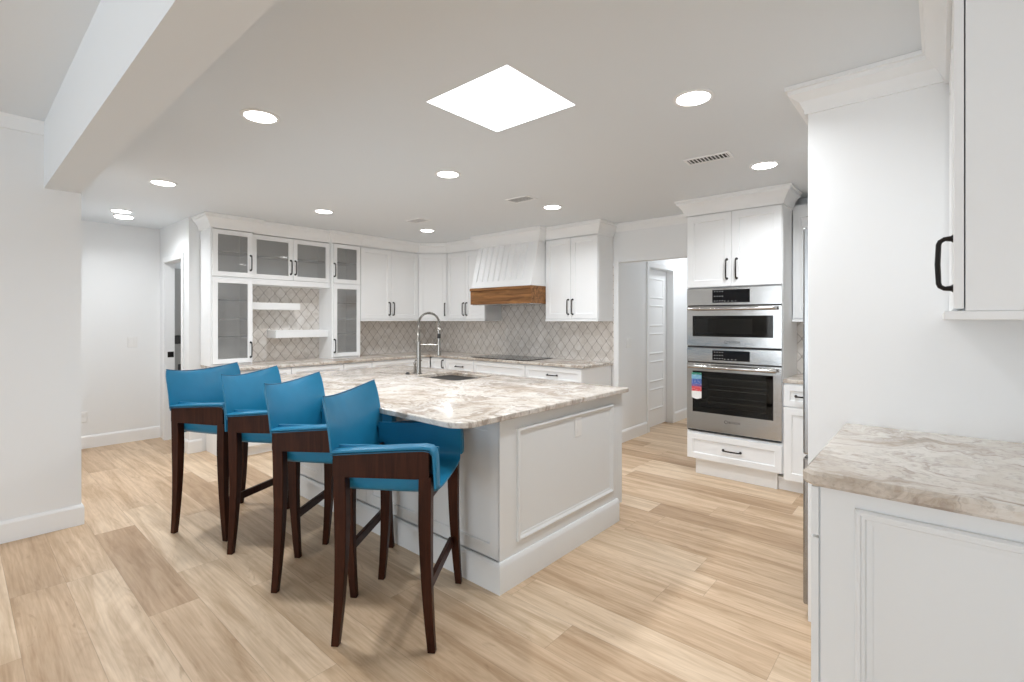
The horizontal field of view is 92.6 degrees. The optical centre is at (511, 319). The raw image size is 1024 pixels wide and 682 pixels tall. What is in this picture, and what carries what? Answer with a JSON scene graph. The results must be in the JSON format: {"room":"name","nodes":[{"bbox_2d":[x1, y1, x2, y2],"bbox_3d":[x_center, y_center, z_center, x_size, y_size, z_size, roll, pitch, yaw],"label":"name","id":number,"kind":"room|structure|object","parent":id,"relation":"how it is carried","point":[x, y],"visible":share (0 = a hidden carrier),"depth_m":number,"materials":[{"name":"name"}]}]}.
{"room":"kitchen","nodes":[
{"label":"kitchen","id":0,"kind":"room"},
{"bbox_2d":[0,127,80,520],"bbox_3d":[-6.212,0.003,2.694,4.100,2.780,5.280,0,0,41],"label":"wall","id":1,"kind":"structure","parent":0,"point":[40,227],"depth_m":3.17,"materials":[{"name":"white paint"}]},
{"bbox_2d":[0,112,43,135],"bbox_3d":[-4.654,-1.242,1.343,0.024,0.089,4.895,0,0,41],"label":"trim","id":2,"kind":"structure","parent":1,"relation":"attached to","point":[9,121],"depth_m":3.10,"materials":[{"name":"white paint"}]},
{"bbox_2d":[0,502,83,543],"bbox_3d":[-5.501,1.325,2.281,2.514,0.137,4.994,0,0,41],"label":"baseboard","id":3,"kind":"structure","parent":1,"relation":"attached to","point":[23,527],"depth_m":3.17,"materials":[{"name":"white paint"}]},
{"bbox_2d":[0,0,100,120],"bbox_3d":[-1.876,-1.362,-1.083,7.800,0.150,5.300,0,0,41],"label":"ceiling","id":4,"kind":"structure","parent":0,"point":[40,40],"depth_m":2.33,"materials":[{"name":"white paint"}]},
{"bbox_2d":[81,220,180,435],"bbox_3d":[-3.979,0.163,6.122,0.150,2.460,2.820,0,0,41],"label":"wall","id":5,"kind":"structure","parent":0,"point":[120,264],"depth_m":5.51,"materials":[{"name":"white paint"}]},
{"bbox_2d":[81,412,86,422],"bbox_3d":[-4.617,1.053,5.272,0.008,0.115,0.070,0,0,41],"label":"power outlet","id":6,"kind":"object","parent":5,"relation":"attached to","point":[83,414],"visible":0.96,"depth_m":5.27,"materials":[{"name":"white plastic"}]},
{"bbox_2d":[81,426,159,448],"bbox_3d":[-4.497,1.325,5.405,0.014,0.137,1.020,0,0,41],"label":"baseboard","id":7,"kind":"structure","parent":5,"relation":"attached to","point":[104,439],"depth_m":5.50,"materials":[{"name":"white paint"}]},
{"bbox_2d":[44,0,276,192],"bbox_3d":[-0.133,-1.072,0.760,7.600,0.430,0.180,0,0,41],"label":"header beam","id":8,"kind":"structure","parent":0,"point":[134,59],"depth_m":1.85,"materials":[{"name":"white paint"}]},
{"bbox_2d":[160,217,198,439],"bbox_3d":[-3.730,0.163,5.472,1.080,2.460,0.090,0,0,41],"label":"wall","id":9,"kind":"structure","parent":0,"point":[180,236],"depth_m":5.18,"materials":[{"name":"white paint"}]},
{"bbox_2d":[168,352,173,356],"bbox_3d":[-3.959,0.406,5.679,0.003,0.065,0.060,0,0,41],"label":"strike plate","id":10,"kind":"object","parent":9,"relation":"attached to","point":[170,354],"visible":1,"depth_m":5.68,"materials":[{"name":"brown metal"}]},
{"bbox_2d":[162,252,183,439],"bbox_3d":[-3.760,0.340,5.428,0.756,2.107,0.016,0,0,41],"label":"door frame","id":11,"kind":"structure","parent":9,"relation":"attached to","point":[179,255],"depth_m":5.63,"materials":[{"name":"white paint"}]},
{"bbox_2d":[199,231,431,450],"bbox_3d":[-2.243,0.163,6.444,0.120,2.460,3.330,0,0,41],"label":"wall","id":12,"kind":"structure","parent":0,"point":[201,435],"depth_m":5.15,"materials":[{"name":"white paint"}]},
{"bbox_2d":[184,438,201,453],"bbox_3d":[-3.377,1.325,5.171,0.180,0.137,0.129,0,0,41],"label":"baseboard","id":13,"kind":"structure","parent":12,"relation":"attached to","point":[190,446],"depth_m":5.12,"materials":[{"name":"white paint"}]},
{"bbox_2d":[252,221,329,288],"bbox_3d":[-2.585,-0.724,5.680,0.358,0.684,0.906,0,0,41],"label":"upper cabinet","id":14,"kind":"object","parent":12,"relation":"attached to","point":[284,255],"visible":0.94,"depth_m":5.68,"materials":[{"name":"white paint"}]},
{"bbox_2d":[257,255,324,263],"bbox_3d":[-2.619,-0.697,5.710,0.226,0.006,0.866,0,0,41],"label":"shelf","id":15,"kind":"object","parent":14,"relation":"attached to","point":[260,258],"depth_m":5.69,"materials":[{"name":"clear glass"}]},
{"bbox_2d":[253,286,435,361],"bbox_3d":[-2.172,-0.057,6.428,0.008,1.100,3.020,0,0,41],"label":"backsplash","id":16,"kind":"structure","parent":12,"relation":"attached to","point":[376,337],"depth_m":5.99,"materials":[{"name":"tile"}]},
{"bbox_2d":[360,235,419,320],"bbox_3d":[-1.710,-0.522,6.636,0.410,1.087,0.916,0,0,41],"label":"upper cabinet","id":17,"kind":"object","parent":12,"relation":"attached to","point":[388,267],"visible":0.96,"depth_m":6.51,"materials":[{"name":"white paint"}]},
{"bbox_2d":[0,418,810,681],"bbox_3d":[-0.580,1.443,3.363,11.700,0.100,13.700,0,0,41],"label":"floor","id":18,"kind":"structure","parent":0,"point":[698,577],"depth_m":2.44,"materials":[{"name":"brown wood"}]},
{"bbox_2d":[175,269,180,369],"bbox_3d":[-3.842,0.393,6.075,0.098,2.000,0.620,0,0,41],"label":"door","id":19,"kind":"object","parent":18,"relation":"on","point":[177,271],"visible":0.06,"depth_m":5.84,"materials":[{"name":"white wood"}]},
{"bbox_2d":[175,344,180,369],"bbox_3d":[-3.845,0.838,6.078,0.090,1.090,0.620,0,0,41],"label":"washer","id":20,"kind":"object","parent":19,"relation":"in","point":[177,346],"depth_m":5.84,"materials":[{"name":"white metal"}]},
{"bbox_2d":[166,362,289,541],"bbox_3d":[-1.975,0.859,3.414,0.566,1.069,0.601,0,0,16],"label":"bar stool","id":21,"kind":"object","parent":18,"relation":"on","point":[195,397],"visible":0.58,"depth_m":3.18,"materials":[{"name":"teal leather"}]},
{"bbox_2d":[206,367,290,455],"bbox_3d":[-2.793,0.951,5.213,0.664,0.884,0.623,0,0,41],"label":"base cabinet","id":22,"kind":"object","parent":18,"relation":"on","point":[211,439],"visible":0.05,"depth_m":5.09,"materials":[{"name":"white paint"}]},
{"bbox_2d":[221,365,323,557],"bbox_3d":[-1.482,0.859,3.164,0.566,1.069,0.601,0,0,6],"label":"bar stool","id":23,"kind":"object","parent":18,"relation":"on","point":[246,412],"visible":0.49,"depth_m":2.90,"materials":[{"name":"teal leather"}]},
{"bbox_2d":[291,363,342,373],"bbox_3d":[-2.386,0.951,5.679,0.664,0.884,0.610,0,0,41],"label":"base cabinet","id":24,"kind":"object","parent":18,"relation":"on","point":[327,367],"visible":0.06,"depth_m":5.47,"materials":[{"name":"white paint"}]},
{"bbox_2d":[263,371,395,597],"bbox_3d":[-1.021,0.859,2.756,0.566,1.069,0.601,0,0,6],"label":"bar stool","id":25,"kind":"object","parent":18,"relation":"on","point":[296,416],"visible":0.59,"depth_m":2.51,"materials":[{"name":"teal leather"}]},
{"bbox_2d":[343,361,371,369],"bbox_3d":[-2.060,0.951,6.051,0.664,0.884,0.376,0,0,41],"label":"base cabinet","id":26,"kind":"object","parent":18,"relation":"on","point":[368,364],"visible":0.04,"depth_m":5.85,"materials":[{"name":"white paint"}]},
{"bbox_2d":[322,379,463,653],"bbox_3d":[-0.565,0.859,2.349,0.566,1.069,0.601,0,0,6],"label":"bar stool","id":27,"kind":"object","parent":18,"relation":"on","point":[367,452],"visible":0.94,"depth_m":2.10,"materials":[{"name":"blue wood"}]},
{"bbox_2d":[371,357,429,367],"bbox_3d":[-1.636,0.951,6.536,0.664,0.884,0.908,0,0,41],"label":"base cabinet","id":28,"kind":"object","parent":18,"relation":"on","point":[425,362],"visible":0.07,"depth_m":6.33,"materials":[{"name":"white paint"}]},
{"bbox_2d":[431,357,446,368],"bbox_3d":[-0.809,0.951,6.800,0.306,0.884,0.641,0,0,41],"label":"base cabinet","id":29,"kind":"object","parent":18,"relation":"on","point":[436,362],"visible":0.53,"depth_m":6.59,"materials":[{"name":"white paint"}]},
{"bbox_2d":[446,358,474,371],"bbox_3d":[-0.494,0.951,6.525,0.528,0.884,0.641,0,0,41],"label":"base cabinet","id":30,"kind":"object","parent":18,"relation":"on","point":[451,364],"visible":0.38,"depth_m":6.30,"materials":[{"name":"white paint"}]},
{"bbox_2d":[300,393,621,595],"bbox_3d":[-0.573,0.951,3.775,2.492,0.884,1.299,0,0,41],"label":"kitchen island","id":31,"kind":"object","parent":18,"relation":"on","point":[535,488],"visible":0.62,"depth_m":2.79,"materials":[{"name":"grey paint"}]},
{"bbox_2d":[280,365,628,428],"bbox_3d":[-0.690,0.493,3.696,2.617,0.030,1.613,0,0,41],"label":"island countertop","id":32,"kind":"structure","parent":31,"relation":"on","point":[486,399],"depth_m":3.16,"materials":[{"name":"stone"}]},
{"bbox_2d":[412,360,421,372],"bbox_3d":[-0.847,0.416,4.378,0.088,0.124,0.044,0,0,-19],"label":"soap dispenser","id":33,"kind":"object","parent":32,"relation":"on","point":[414,363],"visible":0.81,"depth_m":4.36,"materials":[{"name":"silver metal"}]},
{"bbox_2d":[415,312,440,373],"bbox_3d":[-0.732,0.204,4.300,0.225,0.547,0.096,0,0,3],"label":"faucet","id":34,"kind":"object","parent":32,"relation":"on","point":[418,344],"visible":1,"depth_m":4.27,"materials":[{"name":"silver metal"}]},
{"bbox_2d":[427,375,474,380],"bbox_3d":[-0.504,0.614,4.153,0.569,0.210,0.454,0,0,41],"label":"sink","id":35,"kind":"object","parent":32,"relation":"in","point":[445,377],"visible":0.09,"depth_m":4.30,"materials":[{"name":"metal"}]},
{"bbox_2d":[575,417,581,436],"bbox_3d":[0.410,0.665,3.035,0.006,0.116,0.072,0,0,41],"label":"outlet plate","id":36,"kind":"object","parent":31,"relation":"attached to","point":[578,420],"depth_m":3.03,"materials":[{"name":"white plastic"}]},
{"bbox_2d":[474,360,525,376],"bbox_3d":[0.033,0.951,6.090,0.833,0.884,0.603,0,0,41],"label":"base cabinet","id":37,"kind":"object","parent":18,"relation":"on","point":[501,368],"visible":0.2,"depth_m":5.85,"materials":[{"name":"white paint"}]},
{"bbox_2d":[525,364,610,385],"bbox_3d":[0.622,0.951,5.549,0.763,0.884,0.641,0,0,41],"label":"base cabinet","id":38,"kind":"object","parent":18,"relation":"on","point":[600,375],"visible":0.3,"depth_m":5.32,"materials":[{"name":"white paint"}]},
{"bbox_2d":[201,351,612,370],"bbox_3d":[-1.067,0.493,5.340,3.086,0.030,3.186,0,0,41],"label":"countertop","id":39,"kind":"structure","parent":38,"relation":"on","point":[571,363],"depth_m":5.71,"materials":[{"name":"stone"}]},
{"bbox_2d":[191,211,263,366],"bbox_3d":[-2.996,-0.294,5.169,0.416,1.544,0.560,0,0,41],"label":"cabinet","id":40,"kind":"object","parent":39,"relation":"on","point":[226,241],"visible":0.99,"depth_m":5.18,"materials":[{"name":"white paint"}]},
{"bbox_2d":[213,276,250,279],"bbox_3d":[-3.029,-0.434,5.198,0.304,0.025,0.364,0,0,41],"label":"shelf","id":41,"kind":"object","parent":40,"relation":"attached to","point":[214,277],"depth_m":5.09,"materials":[{"name":"white paint"}]},
{"bbox_2d":[218,251,246,256],"bbox_3d":[-3.031,-0.700,5.200,0.284,0.008,0.360,0,0,41],"label":"shelf","id":42,"kind":"object","parent":40,"relation":"attached to","point":[220,253],"depth_m":5.24,"materials":[{"name":"clear glass"}]},
{"bbox_2d":[218,299,246,301],"bbox_3d":[-3.031,-0.202,5.200,0.284,0.008,0.360,0,0,41],"label":"shelf","id":43,"kind":"object","parent":40,"relation":"attached to","point":[219,300],"depth_m":5.32,"materials":[{"name":"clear glass"}]},
{"bbox_2d":[218,335,246,336],"bbox_3d":[-3.031,0.178,5.200,0.284,0.008,0.360,0,0,41],"label":"shelf","id":44,"kind":"object","parent":40,"relation":"attached to","point":[218,335],"depth_m":5.26,"materials":[{"name":"clear glass"}]},
{"bbox_2d":[253,302,299,309],"bbox_3d":[-2.746,-0.148,5.589,0.232,0.077,0.558,0,0,41],"label":"floating shelf","id":45,"kind":"object","parent":40,"relation":"attached to","point":[256,305],"visible":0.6,"depth_m":5.51,"materials":[{"name":"white paint"}]},
{"bbox_2d":[319,230,363,358],"bbox_3d":[-2.167,-0.294,6.118,0.416,1.544,0.460,0,0,41],"label":"cabinet","id":46,"kind":"object","parent":39,"relation":"on","point":[339,304],"visible":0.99,"depth_m":6.17,"materials":[{"name":"white paint"}]},
{"bbox_2d":[267,329,327,337],"bbox_3d":[-2.540,0.168,5.825,0.232,0.085,0.628,0,0,41],"label":"floating shelf","id":47,"kind":"object","parent":46,"relation":"attached to","point":[270,333],"visible":1,"depth_m":5.68,"materials":[{"name":"white paint"}]},
{"bbox_2d":[333,283,357,285],"bbox_3d":[-2.174,-0.434,6.177,0.304,0.025,0.344,0,0,41],"label":"shelf","id":48,"kind":"object","parent":46,"relation":"attached to","point":[334,284],"depth_m":6.06,"materials":[{"name":"white paint"}]},
{"bbox_2d":[337,262,355,265],"bbox_3d":[-2.175,-0.700,6.178,0.284,0.008,0.340,0,0,41],"label":"shelf","id":49,"kind":"object","parent":46,"relation":"attached to","point":[338,263],"depth_m":6.20,"materials":[{"name":"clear glass"}]},
{"bbox_2d":[472,354,550,360],"bbox_3d":[-0.007,0.474,6.116,0.900,0.007,0.520,0,0,41],"label":"cooktop","id":50,"kind":"object","parent":39,"relation":"in","point":[499,356],"visible":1,"depth_m":6.06,"materials":[{"name":"black glass"}]},
{"bbox_2d":[674,183,801,488],"bbox_3d":[2.021,0.164,4.346,0.938,2.459,0.605,0,0,41],"label":"tall cabinet","id":51,"kind":"object","parent":18,"relation":"on","point":[744,238],"visible":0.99,"depth_m":4.14,"materials":[{"name":"white paint"}]},
{"bbox_2d":[687,347,782,442],"bbox_3d":[2.012,0.621,4.336,0.770,0.740,0.558,0,0,41],"label":"oven","id":52,"kind":"object","parent":51,"relation":"in","point":[731,391],"visible":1,"depth_m":4.23,"materials":[{"name":"metal"}]},
{"bbox_2d":[687,285,782,349],"bbox_3d":[2.012,-0.014,4.336,0.770,0.522,0.558,0,0,41],"label":"microwave oven","id":53,"kind":"object","parent":51,"relation":"in","point":[751,317],"visible":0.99,"depth_m":4.18,"materials":[{"name":"metal"}]},
{"bbox_2d":[778,383,806,493],"bbox_3d":[2.537,0.951,3.928,0.654,0.884,0.562,0,0,41],"label":"base cabinet","id":54,"kind":"object","parent":18,"relation":"on","point":[791,479],"visible":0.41,"depth_m":3.89,"materials":[{"name":"white paint"}]},
{"bbox_2d":[783,374,802,383],"bbox_3d":[2.569,0.493,3.928,0.593,0.030,0.526,0,0,41],"label":"countertop","id":55,"kind":"structure","parent":54,"relation":"on","point":[798,378],"depth_m":3.91,"materials":[{"name":"stone"}]},
{"bbox_2d":[803,227,807,604],"bbox_3d":[1.989,0.480,2.372,0.844,1.825,0.920,0,0,41],"label":"refrigerator","id":56,"kind":"object","parent":18,"relation":"on","point":[805,230],"visible":0.12,"depth_m":2.30,"materials":[{"name":"silver metal"}]},
{"bbox_2d":[784,47,1023,621],"bbox_3d":[1.947,0.164,2.369,0.891,2.459,1.090,0,0,41],"label":"panel","id":57,"kind":"object","parent":18,"relation":"on","point":[882,352],"visible":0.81,"depth_m":2.06,"materials":[{"name":"white paint"}]},
{"bbox_2d":[811,485,1023,681],"bbox_3d":[1.426,0.947,1.616,0.692,0.893,0.884,0,0,41],"label":"base cabinet","id":58,"kind":"object","parent":18,"relation":"on","point":[901,592],"visible":0.66,"depth_m":1.34,"materials":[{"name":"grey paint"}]},
{"bbox_2d":[803,423,1023,525],"bbox_3d":[1.427,0.477,1.604,0.674,0.044,0.904,0,0,41],"label":"countertop","id":59,"kind":"structure","parent":58,"relation":"on","point":[977,477],"depth_m":1.49,"materials":[{"name":"stone"}]},
{"bbox_2d":[81,0,951,242],"bbox_3d":[1.156,-1.167,5.348,11.700,0.200,8.425,0,0,41],"label":"ceiling","id":60,"kind":"structure","parent":0,"point":[358,137],"depth_m":2.55,"materials":[{"name":"white paint"}]},
{"bbox_2d":[109,209,133,213],"bbox_3d":[-3.839,-1.061,4.811,0.190,0.012,0.190,0,0,41],"label":"recessed light","id":61,"kind":"object","parent":60,"relation":"in","point":[112,210],"visible":1,"depth_m":4.79,"materials":[{"name":"white"}]},
{"bbox_2d":[113,214,133,218],"bbox_3d":[-3.980,-1.053,5.020,0.168,0.028,0.167,0,0,41],"label":"recessed light","id":62,"kind":"object","parent":60,"relation":"in","point":[121,216],"visible":1,"depth_m":4.98,"materials":[{"name":"white"}]},
{"bbox_2d":[148,179,177,186],"bbox_3d":[-2.721,-1.061,3.820,0.190,0.012,0.190,0,0,41],"label":"recessed light","id":63,"kind":"object","parent":60,"relation":"in","point":[153,181],"visible":1,"depth_m":3.80,"materials":[{"name":"white plastic"}]},
{"bbox_2d":[240,108,279,123],"bbox_3d":[-1.321,-1.061,2.569,0.190,0.012,0.190,0,0,41],"label":"recessed light","id":64,"kind":"object","parent":60,"relation":"in","point":[254,115],"visible":1,"depth_m":2.55,"materials":[{"name":"white plastic"}]},
{"bbox_2d":[313,209,333,213],"bbox_3d":[-1.855,-1.061,4.826,0.190,0.012,0.190,0,0,41],"label":"recessed light","id":65,"kind":"object","parent":60,"relation":"in","point":[323,211],"visible":1,"depth_m":4.79,"materials":[{"name":"white"}]},
{"bbox_2d":[406,218,430,222],"bbox_3d":[-1.009,-1.063,5.265,0.250,0.007,0.160,0,0,41],"label":"ceiling vent","id":66,"kind":"object","parent":60,"relation":"in","point":[416,220],"visible":1,"depth_m":5.26,"materials":[{"name":"white metal"}]},
{"bbox_2d":[419,229,434,231],"bbox_3d":[-1.016,-1.061,5.863,0.190,0.012,0.190,0,0,41],"label":"recessed light","id":67,"kind":"object","parent":60,"relation":"in","point":[421,230],"visible":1,"depth_m":5.82,"materials":[{"name":"white"}]},
{"bbox_2d":[435,170,460,177],"bbox_3d":[-0.470,-1.061,3.588,0.190,0.012,0.190,0,0,41],"label":"recessed light","id":68,"kind":"object","parent":60,"relation":"in","point":[442,173],"visible":1,"depth_m":3.56,"materials":[{"name":"white plastic"}]},
{"bbox_2d":[427,65,573,130],"bbox_3d":[-0.052,-1.163,2.419,0.530,0.188,0.510,0,0,41],"label":"skylight","id":69,"kind":"object","parent":60,"relation":"attached to","point":[504,97],"visible":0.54,"depth_m":2.40,"materials":[{"name":"glowing white glass"}]},
{"bbox_2d":[505,195,537,202],"bbox_3d":[0.082,-1.063,4.333,0.250,0.007,0.160,0,0,41],"label":"ceiling vent","id":70,"kind":"object","parent":60,"relation":"in","point":[524,198],"visible":1,"depth_m":4.33,"materials":[{"name":"white metal"}]},
{"bbox_2d":[542,205,561,209],"bbox_3d":[0.383,-1.061,4.640,0.190,0.012,0.190,0,0,41],"label":"recessed light","id":71,"kind":"object","parent":60,"relation":"in","point":[549,207],"visible":1,"depth_m":4.61,"materials":[{"name":"white"}]},
{"bbox_2d":[673,88,714,106],"bbox_3d":[0.872,-1.061,2.355,0.190,0.012,0.190,0,0,41],"label":"recessed light","id":72,"kind":"object","parent":60,"relation":"in","point":[693,97],"visible":1,"depth_m":2.34,"materials":[{"name":"white paint"}]},
{"bbox_2d":[683,151,733,165],"bbox_3d":[1.297,-1.063,3.239,0.290,0.007,0.135,0,0,38],"label":"ceiling vent","id":73,"kind":"object","parent":60,"relation":"in","point":[722,155],"visible":1,"depth_m":3.23,"materials":[{"name":"white metal"}]},
{"bbox_2d":[749,161,779,169],"bbox_3d":[1.744,-1.061,3.383,0.190,0.012,0.190,0,0,41],"label":"recessed light","id":74,"kind":"object","parent":60,"relation":"in","point":[762,165],"visible":1,"depth_m":3.36,"materials":[{"name":"white plastic"}]},
{"bbox_2d":[624,258,686,428],"bbox_3d":[2.191,0.163,6.745,0.150,2.460,2.960,0,0,41],"label":"wall","id":75,"kind":"structure","parent":0,"point":[635,273],"depth_m":5.97,"materials":[{"name":"white paint"}]},
{"bbox_2d":[622,422,647,442],"bbox_3d":[1.403,1.325,5.761,0.069,0.137,0.710,0,0,41],"label":"baseboard","id":76,"kind":"structure","parent":75,"relation":"attached to","point":[630,433],"depth_m":5.75,"materials":[{"name":"white paint"}]},
{"bbox_2d":[650,269,665,426],"bbox_3d":[1.875,0.367,6.373,0.102,2.028,0.701,0,0,41],"label":"door","id":77,"kind":"structure","parent":75,"relation":"in","point":[657,278],"depth_m":6.44,"materials":[{"name":"white paint"}]},
{"bbox_2d":[647,261,674,432],"bbox_3d":[1.932,0.340,6.323,0.016,2.107,0.829,0,0,41],"label":"trim","id":78,"kind":"structure","parent":75,"relation":"attached to","point":[649,264],"depth_m":6.21,"materials":[{"name":"white paint"}]},
{"bbox_2d":[675,408,686,421],"bbox_3d":[2.716,1.325,7.221,0.014,0.137,1.551,0,0,41],"label":"baseboard","id":79,"kind":"structure","parent":75,"relation":"attached to","point":[681,414],"depth_m":6.78,"materials":[{"name":"white paint"}]},
{"bbox_2d":[611,197,807,429],"bbox_3d":[1.203,0.163,5.563,6.230,2.460,0.120,0,0,41],"label":"wall","id":80,"kind":"structure","parent":0,"point":[670,241],"depth_m":5.39,"materials":[{"name":"white paint"}]},
{"bbox_2d":[418,243,447,320],"bbox_3d":[-1.134,-0.522,7.076,0.694,1.087,0.653,0,0,41],"label":"upper cabinet","id":81,"kind":"object","parent":80,"relation":"attached to","point":[432,257],"visible":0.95,"depth_m":6.90,"materials":[{"name":"white paint"}]},
{"bbox_2d":[444,239,500,320],"bbox_3d":[-0.556,-0.522,6.742,0.744,1.087,0.400,0,0,41],"label":"upper cabinet","id":82,"kind":"object","parent":80,"relation":"attached to","point":[462,254],"visible":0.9,"depth_m":6.67,"materials":[{"name":"white paint"}]},
{"bbox_2d":[470,226,545,305],"bbox_3d":[0.033,-0.624,6.096,1.142,0.885,0.597,0,0,41],"label":"range hood","id":83,"kind":"object","parent":80,"relation":"attached to","point":[510,268],"visible":0.97,"depth_m":5.86,"materials":[{"name":"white wood"}]},
{"bbox_2d":[436,266,613,362],"bbox_3d":[-0.016,-0.057,6.543,3.087,1.100,0.008,0,0,41],"label":"backsplash","id":84,"kind":"structure","parent":80,"relation":"attached to","point":[521,330],"depth_m":6.32,"materials":[{"name":"tile"}]},
{"bbox_2d":[545,219,616,320],"bbox_3d":[0.769,-0.522,5.584,0.792,1.087,0.400,0,0,41],"label":"upper cabinet","id":85,"kind":"object","parent":80,"relation":"attached to","point":[579,255],"visible":0.98,"depth_m":5.47,"materials":[{"name":"white paint"}]},
{"bbox_2d":[616,214,686,231],"bbox_3d":[1.521,-1.024,5.167,1.070,0.084,0.058,0,0,41],"label":"trim","id":86,"kind":"structure","parent":80,"relation":"attached to","point":[675,219],"depth_m":5.19,"materials":[{"name":"white paint"}]},
{"bbox_2d":[792,204,807,321],"bbox_3d":[2.675,-0.473,4.041,0.600,0.988,0.214,0,0,41],"label":"upper cabinet","id":87,"kind":"object","parent":80,"relation":"attached to","point":[800,212],"visible":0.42,"depth_m":4.13,"materials":[{"name":"white paint"}]},
{"bbox_2d":[797,322,802,373],"bbox_3d":[3.011,0.143,3.897,1.315,0.700,0.008,0,0,41],"label":"backsplash","id":88,"kind":"structure","parent":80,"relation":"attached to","point":[799,324],"depth_m":4.31,"materials":[{"name":"tile"}]},
{"bbox_3d":[2.172,0.163,1.831,0.140,2.460,4.465,0,0,41],"label":"wall","id":89,"kind":"structure","parent":0,"visible":0},
{"bbox_2d":[919,0,1023,319],"bbox_3d":[1.513,-0.532,1.500,0.410,1.067,0.945,0,0,41],"label":"upper cabinet","id":90,"kind":"object","parent":89,"relation":"attached to","point":[984,62],"visible":0.99,"depth_m":1.25,"materials":[{"name":"white paint"}]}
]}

